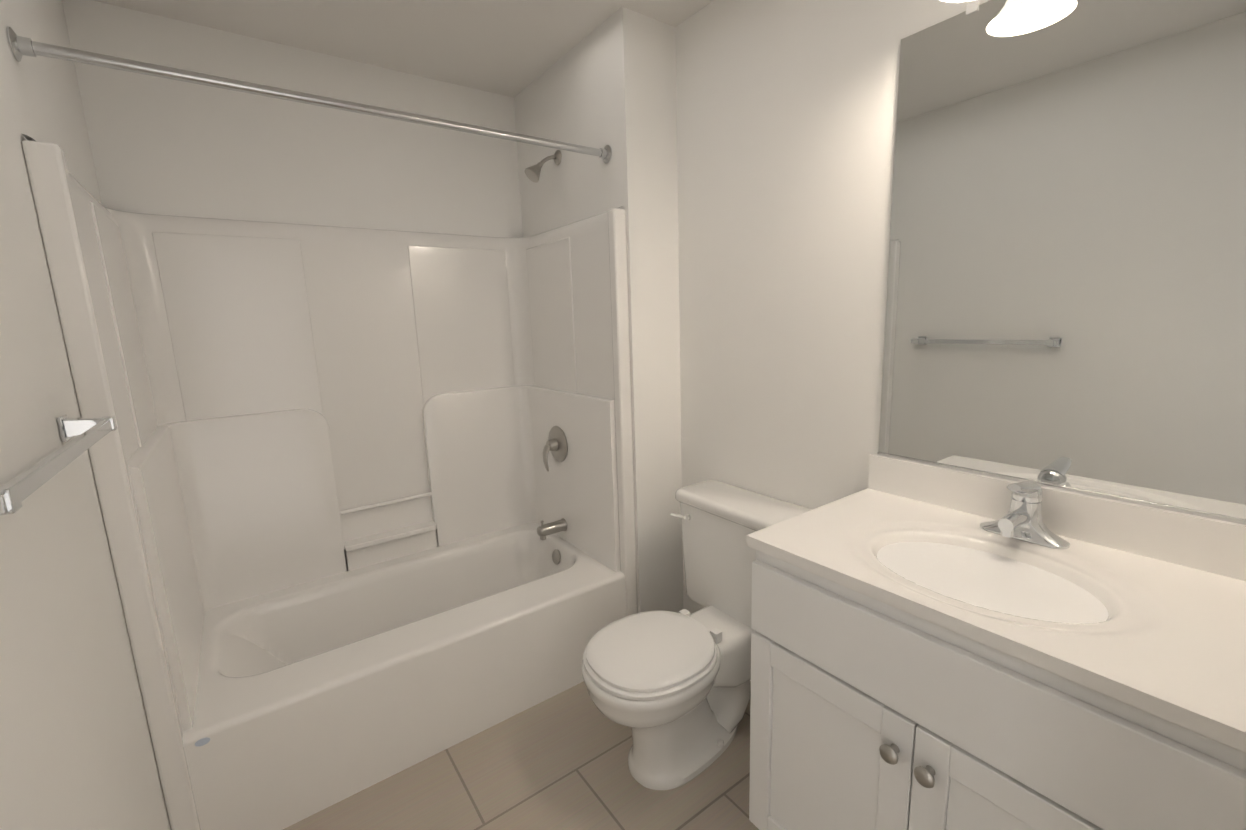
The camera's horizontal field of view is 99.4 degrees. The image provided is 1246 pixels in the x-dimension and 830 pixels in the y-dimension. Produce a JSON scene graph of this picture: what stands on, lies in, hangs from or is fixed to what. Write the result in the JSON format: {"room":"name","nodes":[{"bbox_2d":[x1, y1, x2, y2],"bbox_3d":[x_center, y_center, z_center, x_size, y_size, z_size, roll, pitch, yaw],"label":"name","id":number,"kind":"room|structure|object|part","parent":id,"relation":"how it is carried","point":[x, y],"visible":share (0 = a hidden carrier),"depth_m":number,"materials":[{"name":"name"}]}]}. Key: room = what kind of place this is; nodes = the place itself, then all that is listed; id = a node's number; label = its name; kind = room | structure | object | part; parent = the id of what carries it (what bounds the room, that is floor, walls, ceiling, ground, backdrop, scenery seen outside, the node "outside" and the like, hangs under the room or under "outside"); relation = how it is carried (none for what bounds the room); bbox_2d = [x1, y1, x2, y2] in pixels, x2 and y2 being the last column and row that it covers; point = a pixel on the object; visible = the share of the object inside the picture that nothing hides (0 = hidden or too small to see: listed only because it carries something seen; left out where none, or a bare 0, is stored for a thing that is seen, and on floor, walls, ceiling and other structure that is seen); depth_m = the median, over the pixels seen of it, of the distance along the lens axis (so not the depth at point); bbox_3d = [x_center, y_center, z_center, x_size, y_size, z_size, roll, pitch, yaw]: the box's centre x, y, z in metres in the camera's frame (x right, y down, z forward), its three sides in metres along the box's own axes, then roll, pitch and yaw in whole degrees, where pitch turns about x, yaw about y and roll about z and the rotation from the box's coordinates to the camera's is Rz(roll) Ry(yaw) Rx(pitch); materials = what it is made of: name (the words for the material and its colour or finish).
{"room":"bathroom","nodes":[
{"label":"bathroom","id":0,"kind":"room"},
{"bbox_2d":[0,0,170,829],"bbox_3d":[-0.842,0.098,0.606,0.100,2.436,3.205,-9,12,-35],"label":"wall","id":1,"kind":"structure","parent":0,"point":[76,750],"depth_m":0.95,"materials":[{"name":"paint"}]},
{"bbox_2d":[0,414,117,515],"bbox_3d":[-0.882,0.059,0.808,0.076,0.048,0.665,-9,12,-35],"label":"towel rail","id":2,"kind":"object","parent":1,"relation":"attached to","point":[20,488],"visible":1,"depth_m":0.76,"materials":[{"name":"silver metal"}]},
{"bbox_2d":[6,26,611,162],"bbox_3d":[-0.665,-0.870,1.531,1.498,0.062,0.062,-9,12,-35],"label":"rail","id":3,"kind":"object","parent":1,"relation":"attached to","point":[20,46],"visible":1,"depth_m":1.34,"materials":[{"name":"metal"}]},
{"bbox_2d":[62,0,522,237],"bbox_3d":[-1.011,-0.215,2.375,1.739,2.436,0.100,-9,12,-35],"label":"wall","id":4,"kind":"structure","parent":0,"point":[162,146],"depth_m":1.98,"materials":[{"name":"paint"}]},
{"bbox_2d":[94,0,713,97],"bbox_3d":[-0.140,-1.269,0.909,1.939,0.100,3.205,-9,12,-35],"label":"ceiling","id":5,"kind":"structure","parent":0,"point":[512,48],"depth_m":1.87,"materials":[{"name":"paint"}]},
{"bbox_2d":[283,681,758,829],"bbox_3d":[-0.057,1.216,1.356,2.339,0.080,3.205,-9,12,-35],"label":"floor","id":6,"kind":"structure","parent":0,"point":[559,761],"depth_m":1.61,"materials":[{"name":"tile"}]},
{"bbox_2d":[22,134,637,829],"bbox_3d":[-0.816,0.173,1.980,1.499,1.800,0.853,-9,12,-35],"label":"shower","id":7,"kind":"object","parent":6,"relation":"on","point":[332,492],"visible":1,"depth_m":2.00,"materials":[{"name":"plastic"}]},
{"bbox_2d":[174,517,630,829],"bbox_3d":[-0.785,0.872,2.094,1.422,0.383,0.806,-9,12,-35],"label":"bathtub","id":8,"kind":"object","parent":7,"relation":"in","point":[311,693],"depth_m":1.79,"materials":[{"name":"ceramic"}]},
{"bbox_2d":[537,518,566,539],"bbox_3d":[-0.330,0.518,2.432,0.135,0.086,0.060,-9,12,-35],"label":"tub spout","id":9,"kind":"object","parent":7,"relation":"attached to","point":[544,531],"visible":1,"depth_m":2.41,"materials":[{"name":"silver metal"}]},
{"bbox_2d":[542,426,567,470],"bbox_3d":[-0.328,0.151,2.389,0.086,0.197,0.168,-9,12,-35],"label":"tub valve","id":10,"kind":"object","parent":7,"relation":"attached to","point":[556,445],"visible":1,"depth_m":2.37,"materials":[{"name":"silver metal"}]},
{"bbox_2d":[582,480,811,789],"bbox_3d":[0.217,0.711,1.699,0.754,0.778,0.544,-9,12,-35],"label":"toilet","id":11,"kind":"object","parent":6,"relation":"on","point":[672,690],"visible":0.9,"depth_m":1.66,"materials":[{"name":"ceramic"}]},
{"bbox_3d":[0.090,0.707,1.605,0.421,0.038,0.366,-9,12,-35],"label":"seat","id":12,"kind":"part","parent":11,"relation":"part of","materials":[{"name":"plastic"}]},
{"bbox_2d":[746,454,1245,829],"bbox_3d":[0.738,0.685,1.130,0.571,0.992,0.790,-9,12,-35],"label":"bathroom vanity","id":13,"kind":"object","parent":6,"relation":"on","point":[928,652],"visible":0.98,"depth_m":0.96,"materials":[{"name":"paint"}]},
{"bbox_2d":[980,481,1069,548],"bbox_3d":[0.853,0.206,1.140,0.139,0.137,0.164,-9,12,-35],"label":"faucet","id":14,"kind":"object","parent":13,"relation":"on","point":[1022,519],"visible":1,"depth_m":1.13,"materials":[{"name":"silver metal"}]},
{"bbox_2d":[514,7,682,612],"bbox_3d":[-0.120,-0.252,2.419,0.239,2.436,0.867,-9,12,-35],"label":"wall","id":15,"kind":"structure","parent":0,"point":[610,81],"depth_m":2.05,"materials":[{"name":"paint"}]},
{"bbox_2d":[525,150,561,182],"bbox_3d":[-0.336,-1.039,2.199,0.156,0.141,0.068,-9,12,-35],"label":"shower head","id":16,"kind":"object","parent":15,"relation":"attached to","point":[533,172],"visible":1,"depth_m":2.19},
{"bbox_2d":[676,0,989,680],"bbox_3d":[0.645,-0.141,1.661,0.100,2.436,3.205,-9,12,-35],"label":"wall","id":17,"kind":"structure","parent":0,"point":[786,121],"depth_m":1.67,"materials":[{"name":"paint"}]},
{"bbox_2d":[941,0,971,2],"bbox_3d":[0.843,-0.991,0.909,0.220,0.270,0.560,-9,12,-35],"label":"sconce","id":18,"kind":"object","parent":17,"relation":"attached to","point":[953,1],"visible":1,"depth_m":1.14,"materials":[{"name":"white glass"}]},
{"bbox_2d":[877,0,1245,524],"bbox_3d":[0.933,-0.369,1.108,0.010,1.079,0.762,-9,12,-35],"label":"mirror","id":19,"kind":"object","parent":17,"relation":"attached to","point":[1066,300],"visible":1,"depth_m":1.10,"materials":[{"name":"clear glass"}]}
]}

